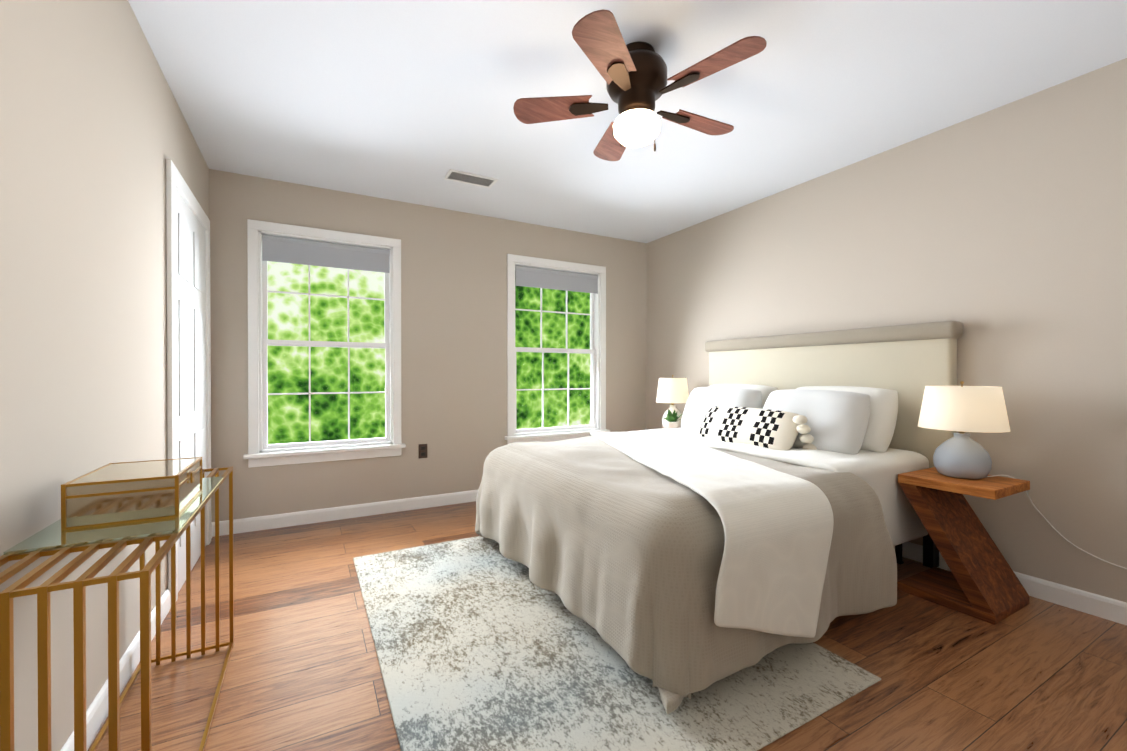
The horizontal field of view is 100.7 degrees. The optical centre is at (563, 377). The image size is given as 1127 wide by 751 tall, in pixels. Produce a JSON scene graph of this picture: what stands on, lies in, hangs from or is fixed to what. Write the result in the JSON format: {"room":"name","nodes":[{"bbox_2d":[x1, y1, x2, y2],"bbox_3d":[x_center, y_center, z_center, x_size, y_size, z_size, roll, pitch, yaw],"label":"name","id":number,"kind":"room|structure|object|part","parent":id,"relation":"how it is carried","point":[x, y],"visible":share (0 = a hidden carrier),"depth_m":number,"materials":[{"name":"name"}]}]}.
{"room":"bedroom","nodes":[
{"label":"bedroom","id":0,"kind":"room"},
{"bbox_2d":[0,0,208,750],"bbox_3d":[-1.345,-0.149,1.112,0.150,2.440,4.750,0,0,-29],"label":"wall","id":1,"kind":"structure","parent":0,"point":[95,133],"depth_m":1.31,"materials":[{"name":"beige paint"}]},
{"bbox_2d":[60,589,170,750],"bbox_3d":[-1.008,1.027,0.676,0.014,0.094,3.350,0,0,-29],"label":"baseboard","id":2,"kind":"structure","parent":1,"relation":"attached to","point":[97,710],"depth_m":1.57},
{"bbox_2d":[166,159,210,603],"bbox_3d":[-2.053,0.028,2.584,0.020,2.070,0.980,0,0,-29],"label":"door frame","id":3,"kind":"structure","parent":1,"relation":"attached to","point":[191,324],"depth_m":2.46,"materials":[{"name":"white wood"}]},
{"bbox_2d":[209,169,646,521],"bbox_3d":[-0.779,-0.166,4.046,3.664,2.440,0.150,0,0,-29],"label":"wall","id":4,"kind":"structure","parent":0,"point":[454,341],"depth_m":3.77,"materials":[{"name":"beige paint"}]},
{"bbox_2d":[243,219,405,467],"bbox_3d":[-1.745,-0.231,3.484,1.054,1.697,0.205,0,0,-29],"label":"window","id":5,"kind":"structure","parent":4,"relation":"in","point":[259,446],"depth_m":3.41,"materials":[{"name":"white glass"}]},
{"bbox_2d":[262,234,389,272],"bbox_3d":[-1.732,-0.904,3.456,0.840,0.186,0.052,0,0,-29],"label":"window blind","id":6,"kind":"object","parent":5,"relation":"attached to","point":[303,251],"visible":0.98,"depth_m":3.42,"materials":[{"name":"grey fabric"}]},
{"bbox_3d":[-1.760,-0.248,3.510,0.788,1.448,0.039,0,0,-29],"label":"glass","id":7,"kind":"part","parent":5,"relation":"part of","materials":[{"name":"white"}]},
{"bbox_2d":[211,489,478,536],"bbox_3d":[-0.740,1.008,3.980,3.664,0.094,0.014,0,0,-29],"label":"baseboard","id":8,"kind":"structure","parent":4,"relation":"attached to","point":[250,524],"depth_m":3.47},
{"bbox_2d":[419,444,426,457],"bbox_3d":[-1.132,0.596,3.764,0.070,0.114,0.009,0,0,-29],"label":"electrical outlet","id":9,"kind":"object","parent":4,"relation":"attached to","point":[422,450],"visible":1,"depth_m":3.76,"materials":[{"name":"brown plastic"}]},
{"bbox_2d":[505,254,609,444],"bbox_3d":[-0.066,-0.236,4.405,1.084,1.697,0.205,0,0,-29],"label":"window","id":10,"kind":"structure","parent":4,"relation":"in","point":[596,351],"depth_m":4.41,"materials":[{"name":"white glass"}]},
{"bbox_3d":[-0.081,-0.253,4.431,0.818,1.448,0.039,0,0,-29],"label":"glass","id":11,"kind":"part","parent":10,"relation":"part of","materials":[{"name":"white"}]},
{"bbox_2d":[515,265,597,293],"bbox_3d":[-0.053,-0.910,4.377,0.870,0.186,0.052,0,0,-29],"label":"window blind","id":12,"kind":"object","parent":10,"relation":"attached to","point":[526,276],"visible":0.92,"depth_m":4.34,"materials":[{"name":"grey fabric"}]},
{"bbox_2d":[88,501,1126,750],"bbox_3d":[0.327,1.116,2.036,3.964,0.100,4.750,0,0,-29],"label":"floor","id":13,"kind":"structure","parent":0,"point":[302,671],"depth_m":1.71,"materials":[{"name":"brown wood"}]},
{"bbox_2d":[0,466,233,750],"bbox_3d":[-1.161,0.710,1.292,0.280,0.720,1.120,0,0,-29],"label":"console","id":14,"kind":"object","parent":13,"relation":"on","point":[55,541],"visible":0.71,"depth_m":0.88,"materials":[{"name":"gold metal"}]},
{"bbox_3d":[-1.161,0.353,1.290,0.276,0.006,0.648,0,0,-29],"label":"glass","id":15,"kind":"part","parent":14,"relation":"part of","materials":[{"name":"glass"}]},
{"bbox_2d":[61,457,202,530],"bbox_3d":[-1.127,0.298,1.251,0.215,0.106,0.302,0,0,-29],"label":"decorative box","id":16,"kind":"object","parent":14,"relation":"on","point":[122,493],"visible":1,"depth_m":1.14,"materials":[{"name":"glass"}]},
{"bbox_2d":[353,536,880,750],"bbox_3d":[-0.054,1.061,2.186,1.540,0.008,2.080,0,0,-29],"label":"rug","id":17,"kind":"object","parent":13,"relation":"on","point":[482,643],"visible":0.66,"depth_m":1.65,"materials":[{"name":"grey fabric"}]},
{"bbox_2d":[475,321,962,714],"bbox_3d":[0.811,0.374,2.701,2.160,1.354,1.923,0,0,-29],"label":"bed","id":18,"kind":"object","parent":13,"relation":"on","point":[756,508],"visible":1,"depth_m":2.02,"materials":[{"name":"fabric"}]},
{"bbox_2d":[475,436,896,714],"bbox_3d":[0.425,0.737,2.518,1.311,0.657,1.876,0,0,-29],"label":"comforter","id":19,"kind":"object","parent":18,"relation":"on","point":[631,534],"depth_m":1.87,"materials":[{"name":"beige fabric"}]},
{"bbox_2d":[590,431,833,637],"bbox_3d":[0.557,0.664,2.540,1.225,0.535,1.885,0,0,-29],"label":"throw","id":20,"kind":"object","parent":18,"relation":"on","point":[755,521],"depth_m":1.67,"materials":[{"name":"white fabric"}]},
{"bbox_2d":[681,387,761,432],"bbox_3d":[1.139,0.264,3.418,0.210,0.420,0.680,27,-12,-26],"label":"pillow","id":21,"kind":"object","parent":18,"relation":"on","point":[701,399],"depth_m":3.40,"materials":[{"name":"white fabric"}]},
{"bbox_2d":[709,384,776,408],"bbox_3d":[1.288,0.243,3.499,0.196,0.420,0.680,25,-11,-27],"label":"pillow","id":22,"kind":"object","parent":18,"relation":"on","point":[765,390],"depth_m":3.31,"materials":[{"name":"white fabric"}]},
{"bbox_2d":[629,428,928,545],"bbox_3d":[1.222,0.625,3.059,0.821,0.459,1.672,0,0,-29],"label":"sheet","id":23,"kind":"object","parent":18,"relation":"on","point":[880,467],"depth_m":2.43,"materials":[{"name":"white fabric"}]},
{"bbox_2d":[763,389,869,453],"bbox_3d":[1.476,0.267,2.804,0.211,0.420,0.680,27,-12,-26],"label":"pillow","id":24,"kind":"object","parent":18,"relation":"on","point":[838,421],"depth_m":2.60,"materials":[{"name":"white fabric"}]},
{"bbox_3d":[1.686,0.299,3.262,0.085,1.080,1.720,0,0,-29],"label":"headboard panel","id":25,"kind":"part","parent":18,"relation":"part of","materials":[{"name":"fabric"}]},
{"bbox_2d":[797,386,897,451],"bbox_3d":[1.653,0.246,2.833,0.196,0.420,0.680,25,-11,-27],"label":"pillow","id":26,"kind":"object","parent":18,"relation":"on","point":[883,402],"depth_m":2.57,"materials":[{"name":"white fabric"}]},
{"bbox_3d":[0.810,0.956,2.825,1.775,0.190,1.396,0,0,-29],"label":"frame","id":27,"kind":"part","parent":18,"relation":"part of","materials":[{"name":"black"}]},
{"bbox_2d":[897,467,1029,624],"bbox_3d":[1.928,0.775,2.262,0.380,0.580,0.380,0,0,-29],"label":"nightstand","id":28,"kind":"object","parent":13,"relation":"on","point":[980,580],"visible":1,"depth_m":2.19,"materials":[{"name":"brown wood"}]},
{"bbox_2d":[918,381,1126,568],"bbox_3d":[2.172,0.424,1.990,0.463,0.808,1.073,0,0,-29],"label":"lamp","id":29,"kind":"object","parent":28,"relation":"on","point":[962,410],"visible":0.96,"depth_m":2.19,"materials":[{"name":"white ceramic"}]},
{"bbox_3d":[1.945,0.147,2.280,0.344,0.205,0.344,0,0,-29],"label":"lamp shade","id":30,"kind":"part","parent":29,"relation":"part of","materials":[{"name":"white fabric"}]},
{"bbox_3d":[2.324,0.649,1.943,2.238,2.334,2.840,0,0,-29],"label":"cord","id":31,"kind":"part","parent":29,"relation":"part of","materials":[{"name":"white plastic"}]},
{"bbox_3d":[0.932,0.764,4.077,0.380,0.580,0.380,0,0,-29],"label":"nightstand","id":32,"kind":"object","parent":13,"relation":"on","visible":0},
{"bbox_2d":[656,375,688,428],"bbox_3d":[0.976,0.227,4.172,0.292,0.494,0.292,0,0,-29],"label":"lamp","id":33,"kind":"object","parent":32,"relation":"on","point":[672,390],"visible":0.77,"depth_m":4.07,"materials":[{"name":"white fabric"}]},
{"bbox_3d":[0.976,0.116,4.171,0.292,0.217,0.292,0,0,-29],"label":"lamp shade","id":34,"kind":"part","parent":33,"relation":"part of","materials":[{"name":"white fabric"}]},
{"bbox_2d":[662,409,682,428],"bbox_3d":[0.930,0.374,4.008,0.178,0.202,0.190,0,0,-29],"label":"plant","id":35,"kind":"object","parent":32,"relation":"on","point":[672,420],"visible":0.94,"depth_m":3.96,"materials":[{"name":"green plant"}]},
{"bbox_3d":[0.929,0.426,3.988,0.104,0.098,0.104,0,0,-29],"label":"pot","id":36,"kind":"part","parent":35,"relation":"part of","materials":[{"name":"white ceramic"}]},
{"bbox_2d":[128,0,1126,242],"bbox_3d":[0.327,-1.424,2.022,3.964,0.100,4.750,0,0,-29],"label":"ceiling","id":37,"kind":"structure","parent":0,"point":[411,101],"depth_m":2.22,"materials":[{"name":"paint"}]},
{"bbox_2d":[443,169,497,187],"bbox_3d":[-0.643,-1.377,3.246,0.340,0.008,0.170,0,0,-29],"label":"ceiling vent","id":38,"kind":"object","parent":37,"relation":"in","point":[448,177],"visible":1,"depth_m":3.24,"materials":[{"name":"white metal"}]},
{"bbox_2d":[450,172,492,185],"bbox_3d":[-0.643,-1.380,3.246,0.296,0.002,0.126,0,0,-29],"label":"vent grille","id":39,"kind":"object","parent":37,"relation":"attached to","point":[470,179],"visible":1,"depth_m":3.26,"materials":[{"name":"grey metal"}]},
{"bbox_2d":[513,9,766,160],"bbox_3d":[0.347,-1.169,2.003,0.991,0.410,1.028,0,0,-29],"label":"ceiling fan","id":40,"kind":"object","parent":37,"relation":"hanging from","point":[634,75],"visible":1,"depth_m":1.91,"materials":[{"name":"brown wood"}]},
{"bbox_3d":[0.311,-1.049,1.987,0.200,0.106,0.200,0,0,-29],"label":"glass","id":41,"kind":"part","parent":40,"relation":"part of","materials":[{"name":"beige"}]},
{"bbox_2d":[646,58,1126,602],"bbox_3d":[1.999,-0.159,2.946,0.150,2.440,4.750,0,0,-29],"label":"wall","id":42,"kind":"structure","parent":0,"point":[1000,234],"depth_m":2.38,"materials":[{"name":"beige paint"}]},
{"bbox_2d":[894,542,1126,624],"bbox_3d":[1.927,1.014,2.913,0.014,0.094,4.450,0,0,-29],"label":"baseboard","id":43,"kind":"structure","parent":42,"relation":"attached to","point":[1107,608],"depth_m":2.17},
{"label":"outside","id":44,"kind":"structure","parent":0,"visible":0},
{"bbox_2d":[267,261,589,443],"bbox_3d":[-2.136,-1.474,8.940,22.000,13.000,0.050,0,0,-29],"label":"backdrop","id":45,"kind":"structure","parent":44,"point":[327,366],"depth_m":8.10,"materials":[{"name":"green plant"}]}
]}

